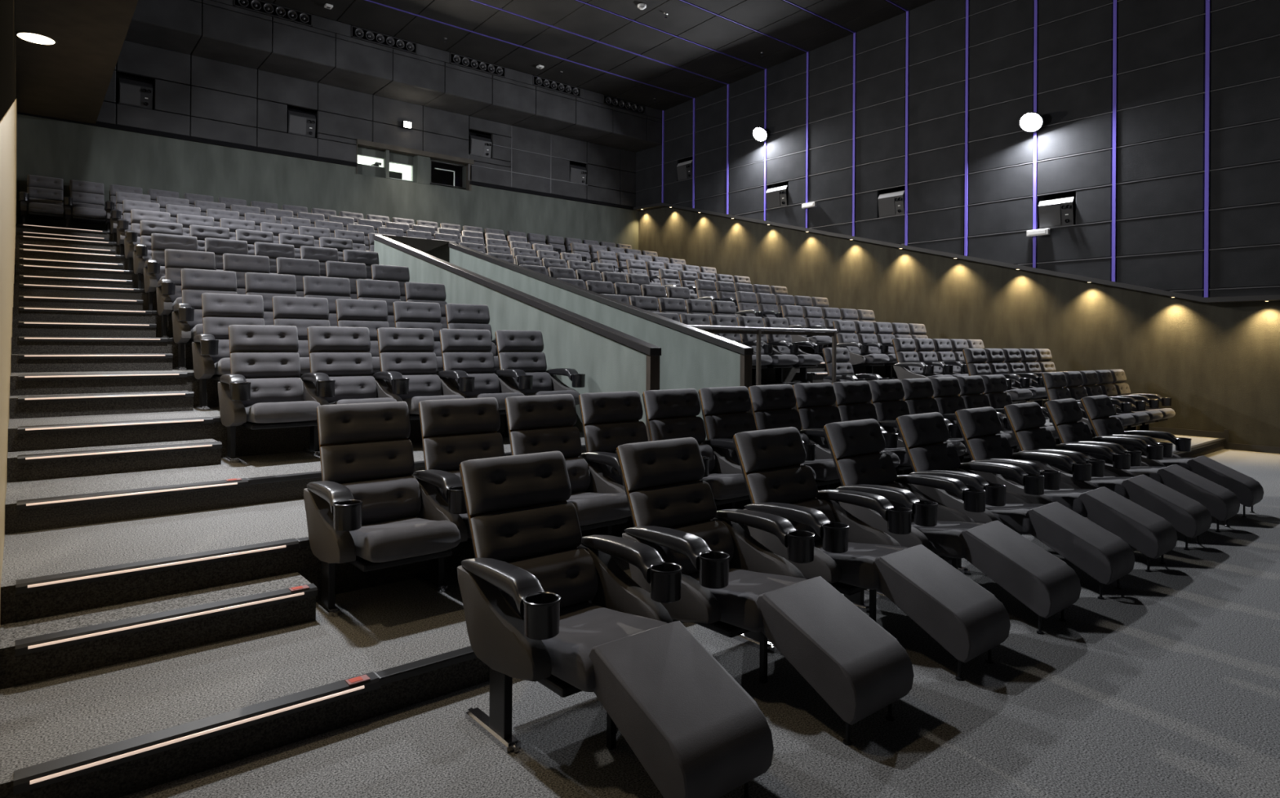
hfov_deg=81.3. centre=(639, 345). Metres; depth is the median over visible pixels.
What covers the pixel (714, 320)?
cushion
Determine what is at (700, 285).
cushion
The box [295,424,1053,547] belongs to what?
trim
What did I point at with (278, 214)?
seat
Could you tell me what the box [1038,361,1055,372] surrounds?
cushion
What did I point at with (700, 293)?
cushion
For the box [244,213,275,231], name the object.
seat
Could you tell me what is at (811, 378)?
step
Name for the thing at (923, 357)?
cushion
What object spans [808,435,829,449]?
lumbar cushion
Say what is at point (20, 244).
stair nosing
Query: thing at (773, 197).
grille
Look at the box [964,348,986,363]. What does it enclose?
cushion
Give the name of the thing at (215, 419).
trim
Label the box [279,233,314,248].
cushion
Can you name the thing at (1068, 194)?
wall
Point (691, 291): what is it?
lumbar cushion
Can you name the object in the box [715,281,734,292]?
cushion
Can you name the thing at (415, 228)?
seat
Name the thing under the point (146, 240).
cushion
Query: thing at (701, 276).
cushion
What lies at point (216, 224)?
cushion
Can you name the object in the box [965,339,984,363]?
seat
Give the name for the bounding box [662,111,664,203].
wall strip
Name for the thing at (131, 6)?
trim
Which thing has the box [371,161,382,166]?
projector
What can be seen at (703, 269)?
cushion
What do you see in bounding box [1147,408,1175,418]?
seat cushion
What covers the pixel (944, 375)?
seat cushion
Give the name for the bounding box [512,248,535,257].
cushion
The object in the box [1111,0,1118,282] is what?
wall strip
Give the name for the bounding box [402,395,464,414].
seat cushion
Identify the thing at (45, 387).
floor
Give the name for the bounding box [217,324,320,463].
seat
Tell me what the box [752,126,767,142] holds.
lamp
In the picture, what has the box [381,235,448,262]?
wall
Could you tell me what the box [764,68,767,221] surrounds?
wall strip
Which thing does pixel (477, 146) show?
grille
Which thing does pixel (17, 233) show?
step
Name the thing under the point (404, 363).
cushion
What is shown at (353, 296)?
lumbar cushion
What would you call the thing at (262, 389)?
lumbar cushion
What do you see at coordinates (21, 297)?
stair nosing
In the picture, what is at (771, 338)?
cushion
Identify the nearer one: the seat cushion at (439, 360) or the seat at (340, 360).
the seat at (340, 360)
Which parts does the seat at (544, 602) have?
backrest, leg, armrest, panel, leg, armrest, panel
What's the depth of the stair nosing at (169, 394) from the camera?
6.00 m
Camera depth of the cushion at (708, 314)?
12.46 m
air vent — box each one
[233,0,312,26]
[351,25,417,54]
[449,53,505,78]
[533,75,580,97]
[603,94,644,115]
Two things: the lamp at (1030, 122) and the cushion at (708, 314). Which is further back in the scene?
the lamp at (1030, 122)
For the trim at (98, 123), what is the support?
attached to the wall at (221, 103)
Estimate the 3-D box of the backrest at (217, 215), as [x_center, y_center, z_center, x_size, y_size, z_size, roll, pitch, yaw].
[-7.340,-2.278,13.133,0.505,0.221,0.133,0,0,-40]
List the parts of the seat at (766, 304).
armrest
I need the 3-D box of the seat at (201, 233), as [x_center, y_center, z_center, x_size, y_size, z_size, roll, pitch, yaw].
[-6.162,-1.231,10.680,0.633,1.047,0.858,0,0,-40]
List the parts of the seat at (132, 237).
panel, leg, armrest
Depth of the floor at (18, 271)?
9.90 m
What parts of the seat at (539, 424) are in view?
backrest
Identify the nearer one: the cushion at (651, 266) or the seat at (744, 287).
the seat at (744, 287)
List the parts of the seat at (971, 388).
armrest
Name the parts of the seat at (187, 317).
leg, panel, armrest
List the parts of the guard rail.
post, rail, rail, post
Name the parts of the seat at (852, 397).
armrest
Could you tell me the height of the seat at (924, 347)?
1.047 m
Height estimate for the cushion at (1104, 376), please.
0.221 m
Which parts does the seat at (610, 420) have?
backrest, armrest, panel, leg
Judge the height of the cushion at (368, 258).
0.221 m
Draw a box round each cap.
[373,234,661,355]
[448,242,753,355]
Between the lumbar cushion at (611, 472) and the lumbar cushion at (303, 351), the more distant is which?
the lumbar cushion at (303, 351)
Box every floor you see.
[0,413,1137,625]
[0,435,1223,797]
[4,431,586,534]
[8,407,505,457]
[9,368,302,408]
[11,337,193,369]
[13,284,157,311]
[13,307,173,337]
[14,248,133,271]
[14,264,144,288]
[15,235,124,255]
[16,223,116,242]
[118,448,1279,797]
[751,377,957,409]
[760,360,897,383]
[798,346,831,360]
[1013,400,1048,407]
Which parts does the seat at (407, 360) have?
armrest, panel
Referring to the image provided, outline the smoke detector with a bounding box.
[637,3,646,9]
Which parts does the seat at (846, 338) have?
armrest, panel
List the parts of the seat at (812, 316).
armrest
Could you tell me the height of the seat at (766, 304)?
1.047 m
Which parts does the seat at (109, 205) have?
panel, leg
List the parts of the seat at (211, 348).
leg, panel, armrest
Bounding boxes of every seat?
[18,174,63,224]
[62,179,106,227]
[104,184,142,231]
[110,191,151,242]
[116,200,159,255]
[124,208,170,271]
[133,220,182,288]
[143,233,197,311]
[147,189,178,203]
[155,248,215,337]
[156,195,189,212]
[165,204,200,223]
[172,268,237,370]
[177,213,214,236]
[183,193,213,207]
[189,225,230,252]
[191,293,264,410]
[194,200,226,216]
[204,237,248,271]
[206,208,239,227]
[217,197,246,211]
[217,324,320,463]
[219,217,255,239]
[222,253,270,294]
[230,204,260,220]
[235,229,273,255]
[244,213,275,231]
[244,272,297,325]
[250,200,278,214]
[253,242,294,274]
[260,222,293,244]
[264,208,293,223]
[271,296,329,377]
[275,257,319,297]
[279,233,314,258]
[280,216,311,235]
[281,204,307,217]
[297,212,324,227]
[298,226,330,247]
[300,245,338,277]
[300,326,396,456]
[302,275,351,326]
[303,401,461,617]
[311,208,336,221]
[314,220,343,238]
[319,236,352,262]
[325,261,366,299]
[328,215,354,231]
[333,230,365,251]
[335,298,389,375]
[339,211,363,224]
[342,249,378,279]
[346,223,374,251]
[355,279,400,328]
[357,218,382,233]
[366,214,389,227]
[368,233,393,252]
[371,264,409,302]
[372,328,464,420]
[377,226,404,236]
[385,222,409,236]
[391,217,414,230]
[392,301,443,373]
[404,282,447,328]
[406,230,431,239]
[412,225,435,239]
[412,397,504,592]
[416,220,438,233]
[434,233,458,244]
[435,328,524,414]
[437,227,460,243]
[440,222,462,242]
[444,303,499,371]
[457,451,773,797]
[458,242,484,253]
[460,235,484,253]
[461,230,487,254]
[462,226,486,249]
[484,228,503,247]
[484,233,506,251]
[485,238,508,247]
[486,244,511,254]
[487,253,513,263]
[493,329,585,438]
[504,394,631,531]
[506,231,525,246]
[506,235,527,253]
[509,241,531,255]
[511,248,535,264]
[515,255,541,266]
[519,264,546,275]
[527,233,546,249]
[532,244,553,257]
[536,250,559,266]
[542,257,566,275]
[546,235,565,259]
[547,266,574,279]
[555,278,584,288]
[560,252,582,268]
[564,237,591,260]
[567,260,591,279]
[570,242,591,270]
[575,269,600,288]
[577,391,648,536]
[582,240,599,257]
[585,280,613,294]
[589,244,617,268]
[591,262,626,283]
[596,250,627,278]
[599,241,615,250]
[600,293,628,304]
[601,271,626,294]
[607,246,624,266]
[613,282,640,304]
[615,437,914,746]
[616,244,631,253]
[616,253,634,273]
[624,248,641,259]
[626,259,661,285]
[626,273,666,297]
[628,295,659,312]
[634,254,652,272]
[640,284,666,311]
[641,250,657,262]
[642,388,750,506]
[645,261,664,283]
[652,256,669,269]
[653,312,679,322]
[657,297,687,320]
[658,268,697,299]
[664,262,682,280]
[665,286,712,314]
[669,257,685,271]
[678,271,697,294]
[679,313,711,333]
[682,265,700,273]
[684,299,712,329]
[694,279,738,312]
[697,272,716,291]
[697,386,816,525]
[699,266,716,281]
[708,315,772,368]
[711,301,764,342]
[715,274,735,293]
[715,281,737,307]
[732,426,1010,680]
[733,275,750,284]
[733,283,756,303]
[734,291,763,317]
[737,315,798,385]
[747,384,840,486]
[752,284,776,304]
[755,293,782,318]
[762,317,822,384]
[769,285,787,295]
[775,294,802,317]
[780,305,831,346]
[792,382,900,491]
[793,295,812,306]
[801,306,832,355]
[811,297,829,318]
[821,307,841,337]
[822,347,888,403]
[822,418,1081,635]
[831,381,911,471]
[832,320,889,368]
[839,308,859,333]
[853,321,897,380]
[857,309,875,322]
[867,379,966,475]
[872,322,894,379]
[890,323,914,377]
[891,337,952,379]
[894,412,1134,599]
[899,377,970,458]
[907,323,932,351]
[913,338,968,398]
[929,377,1017,462]
[932,338,968,375]
[949,338,968,374]
[953,406,1177,572]
[955,375,1018,448]
[962,348,1032,403]
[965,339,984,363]
[981,374,1058,453]
[984,348,1047,401]
[1002,348,1048,404]
[1003,402,1212,550]
[1018,348,1044,407]
[1034,348,1079,386]
[1041,372,1093,432]
[1044,398,1239,532]
[1062,371,1135,433]
[1079,370,1149,427]
[1080,395,1263,517]
[1093,369,1163,424]
[1107,369,1175,431]
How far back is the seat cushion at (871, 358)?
12.59 m
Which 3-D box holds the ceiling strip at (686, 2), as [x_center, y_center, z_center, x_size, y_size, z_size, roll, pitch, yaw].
[-1.133,-6.957,13.309,13.220,0.053,0.028,0,0,-40]
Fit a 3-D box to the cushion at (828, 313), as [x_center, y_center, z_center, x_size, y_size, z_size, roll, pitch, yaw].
[3.815,-0.645,14.857,0.505,0.221,0.133,0,0,-40]
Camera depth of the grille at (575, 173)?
21.03 m
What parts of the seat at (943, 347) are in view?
panel, armrest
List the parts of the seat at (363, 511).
leg, panel, armrest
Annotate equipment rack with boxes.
[389,171,402,179]
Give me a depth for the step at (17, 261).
10.47 m
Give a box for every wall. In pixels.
[0,0,17,626]
[16,40,638,252]
[115,53,586,187]
[124,0,662,152]
[357,146,466,190]
[357,155,462,189]
[373,239,646,432]
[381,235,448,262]
[448,247,740,439]
[635,0,1279,297]
[638,206,1279,447]
[678,156,1075,228]
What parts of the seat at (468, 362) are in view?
armrest, panel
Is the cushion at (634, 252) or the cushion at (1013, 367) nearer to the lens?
the cushion at (1013, 367)
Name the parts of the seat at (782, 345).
leg, armrest, panel, leg, armrest, panel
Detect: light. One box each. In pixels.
[15,31,57,45]
[801,201,817,208]
[813,371,854,375]
[1026,228,1049,236]
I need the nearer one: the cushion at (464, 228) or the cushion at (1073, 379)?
the cushion at (1073, 379)
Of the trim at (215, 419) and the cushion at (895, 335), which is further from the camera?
the cushion at (895, 335)
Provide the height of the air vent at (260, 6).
0.240 m
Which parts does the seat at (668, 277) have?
armrest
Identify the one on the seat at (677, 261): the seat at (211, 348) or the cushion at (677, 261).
the cushion at (677, 261)
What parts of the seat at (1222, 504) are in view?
backrest, armrest, panel, armrest, panel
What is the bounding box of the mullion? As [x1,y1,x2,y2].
[434,168,454,187]
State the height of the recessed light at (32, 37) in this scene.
0.020 m
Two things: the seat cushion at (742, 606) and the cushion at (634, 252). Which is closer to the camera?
the seat cushion at (742, 606)
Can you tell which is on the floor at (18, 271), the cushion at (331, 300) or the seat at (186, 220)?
the seat at (186, 220)
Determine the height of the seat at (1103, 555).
1.042 m
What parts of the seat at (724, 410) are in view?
backrest, armrest, panel, leg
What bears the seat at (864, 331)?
on the floor
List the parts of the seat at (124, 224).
panel, leg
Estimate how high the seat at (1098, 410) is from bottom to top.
1.042 m
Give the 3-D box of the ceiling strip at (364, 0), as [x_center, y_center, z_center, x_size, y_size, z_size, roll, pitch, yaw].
[-3.594,-6.846,16.266,13.220,0.053,0.028,0,0,-40]
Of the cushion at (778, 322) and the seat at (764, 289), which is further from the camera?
the seat at (764, 289)
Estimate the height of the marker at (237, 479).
0.006 m
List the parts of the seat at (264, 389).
leg, panel, armrest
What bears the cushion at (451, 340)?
on the seat at (468, 362)
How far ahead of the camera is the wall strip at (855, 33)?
16.54 m
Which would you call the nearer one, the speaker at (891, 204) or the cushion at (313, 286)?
the cushion at (313, 286)
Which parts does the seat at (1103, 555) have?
backrest, armrest, leg, panel, panel, armrest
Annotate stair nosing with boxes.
[13,671,379,795]
[14,583,317,656]
[15,537,298,594]
[17,372,187,380]
[17,391,194,403]
[17,417,213,434]
[17,441,222,463]
[17,478,248,510]
[18,306,152,314]
[18,321,155,328]
[18,336,168,342]
[18,353,173,359]
[19,223,106,233]
[19,231,108,240]
[19,235,113,244]
[19,243,115,253]
[19,248,120,257]
[19,257,123,266]
[19,264,129,273]
[19,275,132,283]
[19,283,139,292]
[19,295,142,303]
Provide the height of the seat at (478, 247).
1.047 m
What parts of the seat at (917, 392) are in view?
armrest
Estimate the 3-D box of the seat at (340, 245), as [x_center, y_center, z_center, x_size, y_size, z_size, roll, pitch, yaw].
[-4.729,-1.222,11.870,0.740,1.047,0.827,0,0,-40]
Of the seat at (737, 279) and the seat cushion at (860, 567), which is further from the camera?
the seat at (737, 279)
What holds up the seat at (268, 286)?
on the floor at (45, 387)
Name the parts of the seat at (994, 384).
armrest, panel, armrest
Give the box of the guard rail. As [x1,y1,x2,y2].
[688,324,836,406]
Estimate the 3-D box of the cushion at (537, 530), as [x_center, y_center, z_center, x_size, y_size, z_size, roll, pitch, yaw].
[-0.494,0.839,3.337,0.505,0.210,0.150,0,0,-40]
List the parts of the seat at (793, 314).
armrest, panel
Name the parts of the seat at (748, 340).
armrest, leg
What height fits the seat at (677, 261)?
1.047 m
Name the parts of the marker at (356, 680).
lit plate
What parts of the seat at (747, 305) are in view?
armrest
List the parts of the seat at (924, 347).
panel, armrest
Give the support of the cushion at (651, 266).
on the seat at (652, 268)
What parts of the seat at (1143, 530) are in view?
backrest, armrest, panel, armrest, panel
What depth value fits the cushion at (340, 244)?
12.07 m
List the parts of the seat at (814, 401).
armrest, panel, leg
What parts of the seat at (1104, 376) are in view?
armrest, panel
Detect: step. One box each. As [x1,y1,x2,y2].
[0,572,315,689]
[7,439,221,482]
[8,391,193,418]
[11,354,172,373]
[12,321,155,337]
[13,275,132,288]
[13,296,142,310]
[14,257,123,270]
[15,231,108,241]
[15,243,115,254]
[795,372,853,382]
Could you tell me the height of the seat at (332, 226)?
1.047 m
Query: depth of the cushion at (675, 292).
13.72 m
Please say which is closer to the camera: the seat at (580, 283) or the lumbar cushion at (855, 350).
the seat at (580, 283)
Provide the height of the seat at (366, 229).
1.047 m
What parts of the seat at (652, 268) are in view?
armrest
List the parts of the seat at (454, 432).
backrest, leg, armrest, panel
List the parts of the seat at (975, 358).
backrest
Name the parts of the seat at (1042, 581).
backrest, armrest, panel, panel, armrest, leg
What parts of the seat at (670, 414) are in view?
backrest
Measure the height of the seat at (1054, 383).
1.047 m
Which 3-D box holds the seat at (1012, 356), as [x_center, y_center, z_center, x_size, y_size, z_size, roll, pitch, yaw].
[6.216,0.575,11.873,0.633,1.047,0.858,0,0,-40]
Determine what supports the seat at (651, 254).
on the floor at (26, 241)
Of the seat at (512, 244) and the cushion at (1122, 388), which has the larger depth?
the seat at (512, 244)
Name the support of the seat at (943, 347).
on the floor
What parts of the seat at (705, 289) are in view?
armrest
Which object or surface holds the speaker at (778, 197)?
attached to the wall at (1160, 148)
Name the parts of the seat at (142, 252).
panel, leg, armrest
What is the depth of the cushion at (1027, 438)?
6.64 m
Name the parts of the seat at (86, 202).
panel, leg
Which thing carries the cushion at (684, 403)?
on the seat at (670, 414)
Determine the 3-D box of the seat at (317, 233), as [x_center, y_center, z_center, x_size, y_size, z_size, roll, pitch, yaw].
[-5.516,-1.541,12.729,0.633,1.047,0.858,0,0,-40]
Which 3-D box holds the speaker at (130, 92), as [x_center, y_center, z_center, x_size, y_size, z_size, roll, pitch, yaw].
[-9.816,-4.886,14.499,0.540,0.500,0.276,0,0,-40]
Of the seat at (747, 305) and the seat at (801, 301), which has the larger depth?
the seat at (801, 301)
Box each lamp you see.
[401,120,411,129]
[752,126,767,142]
[1018,111,1043,133]
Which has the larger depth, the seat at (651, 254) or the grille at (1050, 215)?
the seat at (651, 254)
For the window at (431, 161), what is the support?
in the wall at (365, 170)
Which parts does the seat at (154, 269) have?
leg, panel, armrest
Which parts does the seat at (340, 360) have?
leg, panel, armrest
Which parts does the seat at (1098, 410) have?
backrest, armrest, panel, armrest, panel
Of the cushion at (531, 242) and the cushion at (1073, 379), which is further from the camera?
the cushion at (531, 242)
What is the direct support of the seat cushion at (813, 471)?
on the seat at (724, 410)
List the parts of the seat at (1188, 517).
backrest, armrest, panel, armrest, panel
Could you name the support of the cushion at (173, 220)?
on the seat at (173, 210)
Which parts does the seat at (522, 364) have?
backrest, leg, armrest, panel, armrest, panel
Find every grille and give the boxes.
[120,83,140,106]
[288,115,306,135]
[471,139,484,155]
[570,168,581,183]
[676,164,687,180]
[766,191,780,208]
[878,197,895,217]
[1039,204,1061,227]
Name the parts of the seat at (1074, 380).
panel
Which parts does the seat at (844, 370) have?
backrest, panel, armrest, armrest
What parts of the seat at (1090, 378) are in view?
armrest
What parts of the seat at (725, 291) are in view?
armrest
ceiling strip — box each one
[364,0,693,98]
[470,0,728,84]
[575,0,765,69]
[680,0,808,52]
[782,0,854,33]
[885,0,907,11]
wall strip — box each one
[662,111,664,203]
[692,97,695,208]
[726,84,729,214]
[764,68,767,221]
[805,51,809,228]
[852,31,856,236]
[904,10,909,245]
[964,0,969,256]
[1032,0,1038,268]
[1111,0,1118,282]
[1204,0,1211,297]
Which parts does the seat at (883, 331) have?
armrest, panel, leg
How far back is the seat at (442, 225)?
18.35 m
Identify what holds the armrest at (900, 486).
on the seat at (1042, 581)
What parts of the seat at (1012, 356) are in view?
panel, armrest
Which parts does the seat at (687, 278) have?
armrest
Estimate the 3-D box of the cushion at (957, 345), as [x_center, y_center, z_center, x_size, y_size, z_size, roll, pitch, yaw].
[5.761,-0.006,13.454,0.505,0.221,0.133,0,0,-40]
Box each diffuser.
[802,203,813,207]
[1028,229,1045,235]
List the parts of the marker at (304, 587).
lit plate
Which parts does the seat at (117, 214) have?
panel, leg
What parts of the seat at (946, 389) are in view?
armrest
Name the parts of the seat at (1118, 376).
leg, armrest, panel, leg, armrest, panel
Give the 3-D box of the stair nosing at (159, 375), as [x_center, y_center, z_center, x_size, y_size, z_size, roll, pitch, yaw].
[-4.512,0.257,6.313,1.160,0.042,0.089,0,0,-40]
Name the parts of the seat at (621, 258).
armrest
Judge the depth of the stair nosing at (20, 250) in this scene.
10.73 m
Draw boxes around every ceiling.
[15,0,127,123]
[260,0,659,110]
[262,0,934,111]
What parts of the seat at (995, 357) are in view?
armrest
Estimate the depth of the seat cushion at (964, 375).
12.06 m
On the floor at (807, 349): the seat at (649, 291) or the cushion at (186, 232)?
the seat at (649, 291)
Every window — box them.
[357,154,384,168]
[389,161,413,182]
[430,160,464,188]
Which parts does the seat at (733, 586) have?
backrest, armrest, panel, leg, armrest, panel, leg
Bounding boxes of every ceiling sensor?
[324,3,333,9]
[536,65,544,69]
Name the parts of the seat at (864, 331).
panel, leg, armrest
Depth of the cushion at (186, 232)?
11.69 m
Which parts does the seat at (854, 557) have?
backrest, armrest, panel, leg, armrest, panel, leg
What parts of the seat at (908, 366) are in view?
backrest, armrest, panel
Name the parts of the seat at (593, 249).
armrest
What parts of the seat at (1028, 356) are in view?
armrest, panel, leg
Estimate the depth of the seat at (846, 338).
12.84 m
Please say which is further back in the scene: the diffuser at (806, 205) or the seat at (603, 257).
the seat at (603, 257)
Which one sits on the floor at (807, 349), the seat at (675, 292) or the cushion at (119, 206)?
the seat at (675, 292)
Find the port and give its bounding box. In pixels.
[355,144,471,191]
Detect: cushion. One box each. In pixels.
[26,174,63,191]
[26,186,63,202]
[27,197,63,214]
[28,202,63,215]
[70,179,103,195]
[70,191,104,206]
[70,202,104,215]
[71,207,106,218]
[110,184,142,195]
[110,195,115,206]
[115,191,151,204]
[116,204,123,215]
[123,200,159,213]
[123,213,131,225]
[130,208,170,223]
[131,223,140,236]
[133,236,140,244]
[140,220,182,235]
[140,235,151,250]
[142,249,151,261]
[151,233,197,251]
[151,250,164,266]
[154,266,165,281]
[160,208,165,212]
[164,248,215,270]
[165,267,182,285]
[168,285,182,303]
[170,217,177,223]
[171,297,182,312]
[177,213,214,228]
[181,268,236,292]
[182,227,190,236]
[182,289,237,309]
[186,309,203,329]
[190,225,230,240]
[190,324,203,340]
[197,240,204,252]
[200,212,206,216]
[201,293,263,318]
[203,316,264,339]
[204,237,248,255]
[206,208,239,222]
[209,339,230,363]
[213,221,220,227]
[213,357,231,375]
[214,254,223,270]
[220,217,255,232]
[222,253,270,273]
[228,324,298,352]
[229,231,235,239]
[230,352,300,378]
[235,229,273,244]
[235,271,245,288]
[236,288,245,294]
[239,216,244,220]
[240,377,303,407]
[244,272,296,294]
[244,400,320,423]
[246,292,297,311]
[247,244,254,255]
[254,242,294,258]
[255,225,261,231]
[260,222,293,236]
[262,311,274,325]
[269,258,276,273]
[272,296,328,319]
[273,235,279,244]
[274,319,329,340]
[276,257,319,276]
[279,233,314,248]
[280,216,311,229]
[293,229,298,235]
[293,275,304,291]
[294,248,301,258]
[295,291,304,297]
[297,340,309,357]
[298,226,330,239]
[299,357,310,374]
[300,245,338,262]
[302,275,350,297]
[304,295,351,314]
[307,326,370,352]
[309,352,373,377]
[313,376,377,403]
[314,240,319,247]
[317,401,410,444]
[319,236,352,252]
[319,262,326,276]
[320,440,414,483]
[325,261,366,279]
[328,313,337,326]
[328,397,396,404]
[329,232,334,238]
[334,230,364,244]
[336,298,387,321]
[337,251,343,262]
[337,320,389,341]
[341,475,421,524]
[343,249,378,266]
[346,223,374,236]
[349,279,357,294]
[349,516,461,562]
[350,293,357,299]
[352,243,365,251]
[355,279,399,299]
[358,297,400,315]
[364,235,368,246]
[365,265,372,279]
[368,233,393,244]
[368,341,379,356]
[369,244,373,251]
[371,264,409,282]
[371,356,381,373]
[377,328,434,351]
[379,352,437,375]
[383,374,441,399]
[386,315,395,327]
[393,301,441,323]
[395,321,442,341]
[398,281,405,296]
[399,296,406,302]
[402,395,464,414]
[404,282,445,301]
[406,299,446,317]
[419,397,500,436]
[423,432,504,471]
[432,341,441,356]
[433,471,461,503]
[435,356,443,372]
[440,222,461,233]
[440,317,447,328]
[440,328,492,351]
[442,352,494,373]
[445,303,489,324]
[447,373,499,396]
[448,323,492,340]
[458,513,471,538]
[460,235,484,245]
[460,451,571,515]
[462,226,483,234]
[462,230,483,238]
[467,392,524,409]
[470,502,582,561]
[484,228,503,235]
[484,233,506,240]
[489,342,496,355]
[493,355,499,370]
[496,329,543,351]
[497,547,597,617]
[498,352,546,373]
[503,372,551,394]
[506,394,577,430]
[507,231,525,237]
[507,235,527,244]
[510,241,531,250]
[510,426,582,457]
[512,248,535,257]
[521,601,666,692]
[525,390,579,404]
[527,233,545,243]
[528,241,546,246]
[533,244,553,253]
[537,250,559,260]
[542,257,566,269]
[546,235,564,244]
[547,243,564,252]
[560,252,582,262]
[564,237,582,245]
[564,457,590,493]
[566,245,571,251]
[566,491,631,525]
[568,260,591,271]
[570,242,588,252]
[572,251,590,260]
[576,269,600,281]
[579,391,643,424]
[582,240,599,248]
[584,421,648,453]
[589,244,607,253]
[591,253,598,261]
[591,262,613,273]
[595,453,622,485]
[597,250,616,260]
[599,259,617,268]
[602,271,626,283]
[607,246,624,255]
[614,282,640,296]
[616,244,631,249]
[616,253,634,262]
[617,261,626,267]
[617,437,705,490]
[625,248,641,255]
[626,259,645,269]
[626,273,649,285]
[628,268,647,275]
[629,480,716,528]
[635,254,652,263]
[640,284,666,297]
[641,250,657,257]
[644,388,700,419]
[646,261,664,271]
[648,270,659,276]
[648,417,706,443]
[649,282,661,285]
[650,279,660,283]
[653,256,669,264]
[655,520,733,574]
[658,268,679,279]
[658,297,685,311]
[661,278,680,286]
[661,311,687,320]
[665,262,682,271]
[666,286,690,299]
[669,257,685,266]
[679,271,697,280]
[680,280,695,287]
[685,299,711,313]
[688,289,697,294]
[688,293,697,299]
[688,312,712,317]
[688,567,806,631]
[695,279,715,290]
[697,272,716,282]
[697,289,717,298]
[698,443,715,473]
[699,266,716,275]
[699,473,748,500]
[700,386,751,415]
[705,413,756,439]
[709,315,737,330]
[711,301,736,314]
[713,329,741,343]
[714,313,737,318]
[715,274,733,283]
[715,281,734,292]
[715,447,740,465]
[717,291,736,299]
[734,283,753,292]
[734,426,806,472]
[735,291,756,303]
[737,302,759,311]
[737,315,764,331]
[741,330,767,343]
[742,313,755,316]
[746,465,817,503]
[748,346,772,355]
[749,384,795,411]
[751,355,772,365]
[752,284,770,293]
[755,293,776,304]
[755,408,801,431]
[758,303,778,312]
[762,315,776,317]
[763,317,788,331]
[766,331,791,342]
[766,355,798,365]
[773,346,796,355]
[775,294,794,305]
[777,305,781,313]
[781,305,803,317]
[784,316,805,325]
[786,499,835,541]
[791,331,809,337]
[793,382,835,408]
[794,354,822,364]
[798,405,841,429]
[800,432,809,442]
[800,464,816,479]
[801,306,822,318]
[802,458,839,480]
[804,317,825,327]
[807,336,831,345]
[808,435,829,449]
[811,297,829,307]
[813,539,907,590]
[821,307,840,319]
[823,318,841,327]
[823,347,849,363]
[825,418,885,458]
[826,362,853,375]
[832,381,871,404]
[833,320,855,333]
[835,379,850,382]
[836,333,858,343]
[837,403,877,422]
[837,453,897,485]
[839,308,857,319]
[840,346,863,355]
[841,319,859,321]
[853,321,875,333]
[856,333,877,343]
[862,354,889,364]
[867,379,904,402]
[868,346,883,354]
[872,322,893,334]
[872,400,910,421]
[875,333,894,343]
[879,451,900,467]
[883,426,901,438]
[883,447,911,466]
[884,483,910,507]
[885,354,897,363]
[888,346,894,353]
[890,323,910,334]
[893,334,911,338]
[893,337,915,351]
[896,351,919,363]
[897,412,949,447]
[899,377,933,399]
[902,366,924,375]
[905,398,939,414]
[907,323,926,335]
[909,442,960,471]
[911,334,928,338]
[911,519,984,559]
[913,338,934,351]
[916,351,937,362]
[927,374,952,378]
[929,377,960,397]
[932,338,951,351]
[933,366,943,374]
[933,395,965,414]
[934,351,955,361]
[943,440,966,456]
[948,438,968,453]
[949,338,968,351]
[949,420,957,424]
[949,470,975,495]
[951,373,968,377]
[952,351,964,361]
[952,365,961,373]
[955,375,985,395]
[956,406,1001,438]
[961,394,990,408]
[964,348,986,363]
[965,339,984,349]
[967,363,991,376]
[967,434,1013,460]
[981,374,1008,393]
[984,348,1004,363]
[985,392,1013,408]
[985,503,1044,534]
[987,362,1008,374]
[995,432,1017,447]
[1001,458,1028,485]
[1002,348,1022,362]
[1004,388,1032,399]
[1004,402,1045,431]
[1005,362,1025,373]
[1011,379,1015,387]
[1016,427,1056,450]
[1018,348,1037,362]
[1022,362,1040,373]
[1027,387,1047,398]
[1034,348,1052,361]
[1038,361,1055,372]
[1040,426,1058,439]
[1043,372,1066,388]
[1044,488,1092,515]
[1046,398,1083,424]
[1046,462,1069,472]
[1048,387,1071,400]
[1057,422,1093,443]
[1062,371,1083,386]
[1066,386,1088,399]
[1079,370,1098,386]
[1082,395,1115,419]
[1083,385,1102,396]
[1084,453,1107,462]
[1088,476,1131,497]
[1092,417,1124,435]
[1093,369,1112,384]
[1098,384,1117,396]
[1107,369,1126,383]
[1109,414,1135,426]
[1113,382,1130,395]
[1119,412,1149,423]
[1120,444,1138,450]
[1127,466,1164,483]
[1133,409,1163,421]
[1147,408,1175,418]
[1158,457,1193,471]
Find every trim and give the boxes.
[17,111,634,210]
[88,0,137,124]
[167,337,190,342]
[186,372,194,376]
[212,417,221,422]
[246,444,586,484]
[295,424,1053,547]
[356,139,474,164]
[373,438,1226,685]
[633,203,1279,302]
[645,354,659,441]
[739,354,751,413]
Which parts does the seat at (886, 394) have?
armrest, panel, leg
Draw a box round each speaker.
[117,77,152,109]
[287,110,315,137]
[468,135,491,158]
[569,164,586,184]
[676,160,693,181]
[765,185,788,208]
[877,191,905,217]
[1038,196,1075,228]
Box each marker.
[225,478,242,481]
[288,584,309,591]
[345,674,370,685]
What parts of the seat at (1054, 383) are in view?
backrest, panel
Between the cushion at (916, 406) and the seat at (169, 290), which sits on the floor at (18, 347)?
the seat at (169, 290)
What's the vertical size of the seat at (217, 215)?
1.047 m
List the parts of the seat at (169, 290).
leg, panel, armrest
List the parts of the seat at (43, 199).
panel, leg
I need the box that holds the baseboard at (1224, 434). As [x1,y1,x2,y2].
[1138,426,1279,453]

